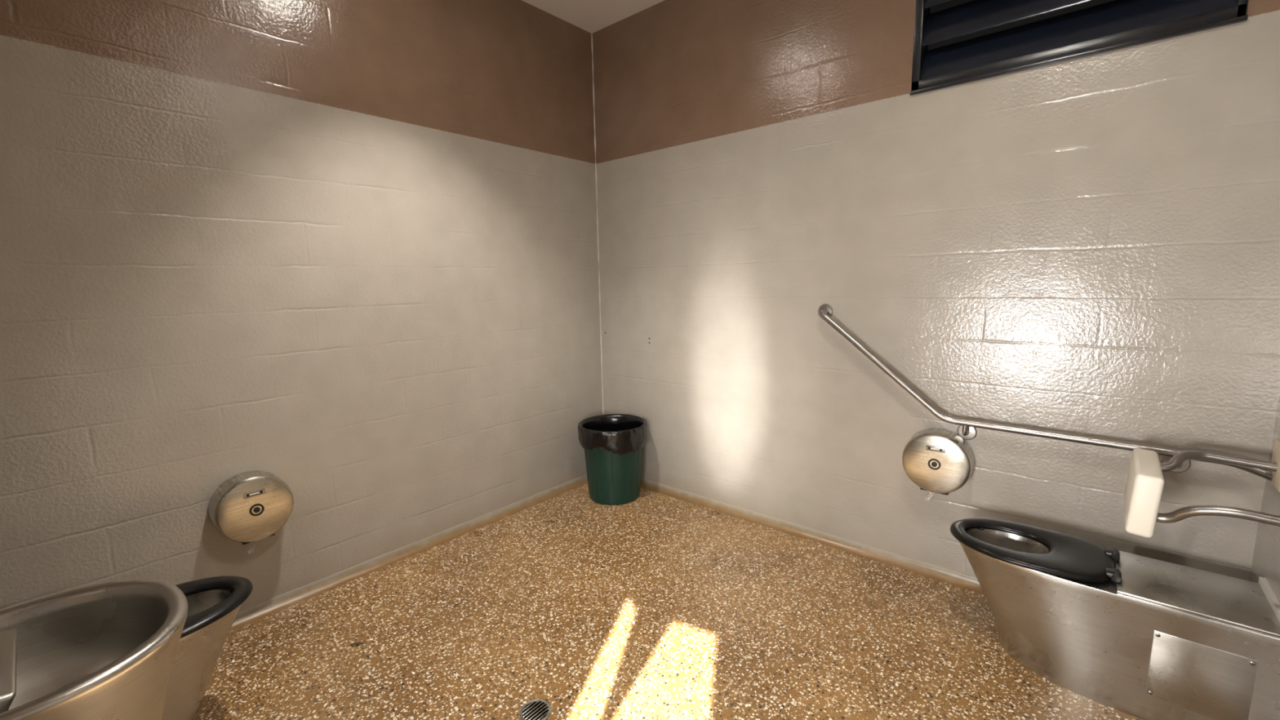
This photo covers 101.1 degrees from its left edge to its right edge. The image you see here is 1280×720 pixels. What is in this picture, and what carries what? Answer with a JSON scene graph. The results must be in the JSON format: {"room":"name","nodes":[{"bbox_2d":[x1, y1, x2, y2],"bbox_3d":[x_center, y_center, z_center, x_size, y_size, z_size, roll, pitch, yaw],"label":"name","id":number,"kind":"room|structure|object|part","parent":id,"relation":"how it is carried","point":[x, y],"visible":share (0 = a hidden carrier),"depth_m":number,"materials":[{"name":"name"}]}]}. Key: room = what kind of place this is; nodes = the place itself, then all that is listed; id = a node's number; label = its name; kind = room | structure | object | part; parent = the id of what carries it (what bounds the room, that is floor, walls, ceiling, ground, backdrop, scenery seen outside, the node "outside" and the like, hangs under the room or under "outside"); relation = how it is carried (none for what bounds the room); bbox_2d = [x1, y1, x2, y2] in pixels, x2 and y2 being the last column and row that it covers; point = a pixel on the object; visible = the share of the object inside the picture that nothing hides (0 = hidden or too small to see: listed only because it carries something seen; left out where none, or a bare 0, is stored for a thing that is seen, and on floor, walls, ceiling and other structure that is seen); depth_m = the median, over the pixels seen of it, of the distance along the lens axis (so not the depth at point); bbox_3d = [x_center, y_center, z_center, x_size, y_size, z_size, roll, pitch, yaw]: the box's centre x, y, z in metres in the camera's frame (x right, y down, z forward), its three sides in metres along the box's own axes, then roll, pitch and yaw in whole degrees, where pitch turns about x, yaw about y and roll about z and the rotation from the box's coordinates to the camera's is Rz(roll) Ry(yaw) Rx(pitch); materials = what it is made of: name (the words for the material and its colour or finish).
{"room":"public restroom","nodes":[
{"label":"public restroom","id":0,"kind":"room"},
{"bbox_2d":[0,0,602,611],"bbox_3d":[-1.432,-0.502,2.761,0.150,3.231,3.580,6,11,40],"label":"wall","id":1,"kind":"structure","parent":0,"point":[344,252],"depth_m":2.42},
{"bbox_2d":[208,470,293,554],"bbox_3d":[-1.726,0.684,2.352,0.127,0.357,0.294,6,11,40],"label":"dispenser","id":2,"kind":"object","parent":1,"relation":"attached to","point":[247,507],"visible":1,"depth_m":2.30,"materials":[{"name":"metal"}]},
{"bbox_2d":[229,474,587,631],"bbox_3d":[-1.345,1.080,2.915,0.062,0.053,3.330,6,11,40],"label":"baseboard","id":3,"kind":"structure","parent":1,"relation":"attached to","point":[246,616],"depth_m":2.88,"materials":[{"name":"paint"}]},
{"bbox_2d":[521,0,664,33],"bbox_3d":[-0.131,-2.005,1.381,3.660,0.100,3.580,6,11,40],"label":"ceiling","id":4,"kind":"structure","parent":0,"point":[592,16],"depth_m":3.38,"materials":[{"name":"beige paint"}]},
{"bbox_2d":[196,483,1142,719],"bbox_3d":[-0.231,1.320,1.687,3.660,0.100,4.080,6,11,40],"label":"floor","id":5,"kind":"structure","parent":0,"point":[654,606],"depth_m":2.24,"materials":[{"name":"brown stone"}]},
{"bbox_2d":[0,578,187,719],"bbox_3d":[-1.328,0.963,1.102,0.512,0.821,0.657,6,11,40],"label":"basin","id":6,"kind":"object","parent":5,"relation":"on","point":[105,651],"visible":1,"depth_m":1.24,"materials":[{"name":"silver metal"}]},
{"bbox_2d":[161,576,253,719],"bbox_3d":[-1.711,1.075,1.611,0.384,0.462,0.910,6,11,40],"label":"toilet","id":7,"kind":"object","parent":5,"relation":"on","point":[214,603],"visible":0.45,"depth_m":1.74,"materials":[{"name":"silver metal"}]},
{"bbox_3d":[-1.589,0.842,1.724,0.384,0.023,0.524,6,11,40],"label":"seat","id":8,"kind":"part","parent":7,"relation":"part of","materials":[{"name":"black plastic"}]},
{"bbox_2d":[350,642,363,645],"bbox_3d":[-1.200,1.202,2.227,0.050,0.008,0.018,-3,9,-11],"label":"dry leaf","id":9,"kind":"object","parent":5,"relation":"on","point":[354,643],"visible":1,"depth_m":2.23,"materials":[{"name":"brown plant"}]},
{"bbox_2d":[519,698,551,719],"bbox_3d":[-0.370,1.243,1.862,0.112,0.005,0.112,6,11,40],"label":"floor drain","id":10,"kind":"object","parent":5,"relation":"on","point":[536,708],"visible":1,"depth_m":1.86,"materials":[{"name":"metal"}]},
{"bbox_2d":[577,413,647,505],"bbox_3d":[-0.185,0.697,3.704,0.485,0.534,0.489,6,11,40],"label":"rubbish bin","id":11,"kind":"object","parent":5,"relation":"on","point":[613,444],"visible":1,"depth_m":3.55,"materials":[{"name":"green plastic"}]},
{"bbox_2d":[950,518,1279,719],"bbox_3d":[1.680,0.954,1.989,0.910,0.462,0.384,6,11,40],"label":"toilet","id":12,"kind":"object","parent":5,"relation":"on","point":[1143,637],"visible":1,"depth_m":1.81,"materials":[{"name":"silver metal"}]},
{"bbox_3d":[1.529,0.729,2.083,0.524,0.023,0.384,6,11,40],"label":"seat","id":13,"kind":"part","parent":12,"relation":"part of","materials":[{"name":"black plastic"}]},
{"bbox_3d":[1.875,0.779,1.791,0.385,0.012,0.356,6,11,40],"label":"service lid","id":14,"kind":"part","parent":12,"relation":"part of","materials":[{"name":"metal"}]},
{"bbox_3d":[1.779,1.012,1.677,0.225,0.235,0.014,6,11,40],"label":"access panel","id":15,"kind":"part","parent":12,"relation":"part of","materials":[{"name":"metal"}]},
{"bbox_2d":[592,0,1279,581],"bbox_3d":[1.016,-0.572,2.913,3.360,3.231,0.150,6,11,40],"label":"wall","id":16,"kind":"structure","parent":0,"point":[1089,246],"depth_m":2.51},
{"bbox_2d":[591,33,604,414],"bbox_3d":[-0.308,-0.729,3.930,0.009,3.171,0.009,6,11,40],"label":"trim","id":17,"kind":"structure","parent":16,"relation":"attached to","point":[591,33],"depth_m":3.89,"materials":[{"name":"grey"}]},
{"bbox_2d":[640,477,984,595],"bbox_3d":[0.984,1.011,3.076,3.360,0.053,0.062,6,11,40],"label":"baseboard","id":18,"kind":"structure","parent":16,"relation":"attached to","point":[925,569],"depth_m":3.00,"materials":[{"name":"paint"}]},
{"bbox_2d":[911,0,928,90],"bbox_3d":[1.301,-1.608,2.431,0.035,0.708,0.082,6,11,40],"label":"frame","id":19,"kind":"object","parent":16,"relation":"attached to","point":[921,14],"visible":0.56,"depth_m":2.42,"materials":[{"name":"black metal"}]},
{"bbox_2d":[924,0,951,8],"bbox_3d":[1.698,-1.647,2.102,1.000,0.166,0.096,6,11,40],"label":"blade","id":20,"kind":"object","parent":16,"relation":"attached to","point":[928,3],"visible":1,"depth_m":2.38,"materials":[{"name":"black metal"}]},
{"bbox_2d":[902,428,974,501],"bbox_3d":[1.435,0.519,2.545,0.294,0.357,0.127,6,11,40],"label":"dispenser","id":21,"kind":"object","parent":16,"relation":"attached to","point":[937,460],"visible":1,"depth_m":2.49,"materials":[{"name":"metal"}]},
{"bbox_2d":[921,0,1090,46],"bbox_3d":[1.701,-1.490,2.126,1.000,0.166,0.096,6,11,40],"label":"blade","id":22,"kind":"object","parent":16,"relation":"attached to","point":[979,15],"visible":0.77,"depth_m":2.29,"materials":[{"name":"black metal"}]},
{"bbox_2d":[925,0,1119,52],"bbox_3d":[1.750,-1.579,2.181,1.045,0.708,0.010,6,11,40],"label":"screen","id":23,"kind":"object","parent":16,"relation":"attached to","point":[953,3],"visible":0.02,"depth_m":2.33,"materials":[{"name":"black metal"}]},
{"bbox_2d":[817,304,1272,480],"bbox_3d":[1.577,0.083,2.342,1.675,0.633,0.139,6,11,40],"label":"grab rail","id":24,"kind":"object","parent":16,"relation":"attached to","point":[966,430],"visible":0.79,"depth_m":2.34,"materials":[{"name":"metal"}]},
{"bbox_2d":[920,0,1236,79],"bbox_3d":[1.704,-1.332,2.149,1.000,0.166,0.096,6,11,40],"label":"blade","id":25,"kind":"object","parent":16,"relation":"attached to","point":[1121,15],"visible":0.84,"depth_m":2.13,"materials":[{"name":"black metal"}]},
{"bbox_2d":[909,14,1248,95],"bbox_3d":[1.667,-1.208,2.131,1.053,0.016,0.016,6,11,40],"label":"flashing","id":26,"kind":"object","parent":16,"relation":"attached to","point":[1243,18],"visible":1,"depth_m":2.05,"materials":[{"name":"black metal"}]},
{"bbox_2d":[911,3,1247,90],"bbox_3d":[1.691,-1.239,2.154,1.045,0.045,0.082,6,11,40],"label":"frame","id":27,"kind":"object","parent":16,"relation":"attached to","point":[1229,12],"visible":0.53,"depth_m":2.05,"materials":[{"name":"black metal"}]},
{"bbox_2d":[1236,0,1248,17],"bbox_3d":[2.072,-1.525,1.776,0.024,0.708,0.082,6,11,40],"label":"frame","id":28,"kind":"object","parent":16,"relation":"attached to","point":[1243,2],"visible":0.45,"depth_m":1.79,"materials":[{"name":"black metal"}]},
{"bbox_2d":[1248,394,1279,603],"bbox_3d":[1.233,-0.214,0.495,0.150,3.231,3.580,6,11,40],"label":"wall","id":29,"kind":"structure","parent":0,"point":[1265,563],"depth_m":1.82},
{"bbox_2d":[1123,438,1279,537],"bbox_3d":[1.880,0.426,1.751,0.384,0.282,0.525,6,11,40],"label":"backrest","id":30,"kind":"object","parent":29,"relation":"attached to","point":[1144,484],"visible":0.99,"depth_m":1.72,"materials":[{"name":"beige plastic"}]},
{"bbox_3d":[1.782,0.493,1.615,0.051,0.110,0.344,-8,11,-39],"label":"arm","id":31,"kind":"part","parent":30,"relation":"part of","materials":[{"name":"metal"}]},
{"bbox_3d":[1.998,0.367,1.859,0.355,0.080,0.075,3,9,24],"label":"arm","id":32,"kind":"part","parent":30,"relation":"part of","materials":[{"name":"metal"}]},
{"bbox_3d":[2.145,0.352,1.765,0.012,0.150,0.140,6,11,40],"label":"wall plate","id":33,"kind":"part","parent":30,"relation":"part of","materials":[{"name":"beige plastic"}]},
{"bbox_2d":[1257,577,1279,622],"bbox_3d":[2.014,0.781,1.667,0.014,0.025,0.375,6,11,40],"label":"trim","id":34,"kind":"structure","parent":29,"relation":"attached to","point":[1275,605],"depth_m":1.71,"materials":[{"name":"grey"}]}
]}

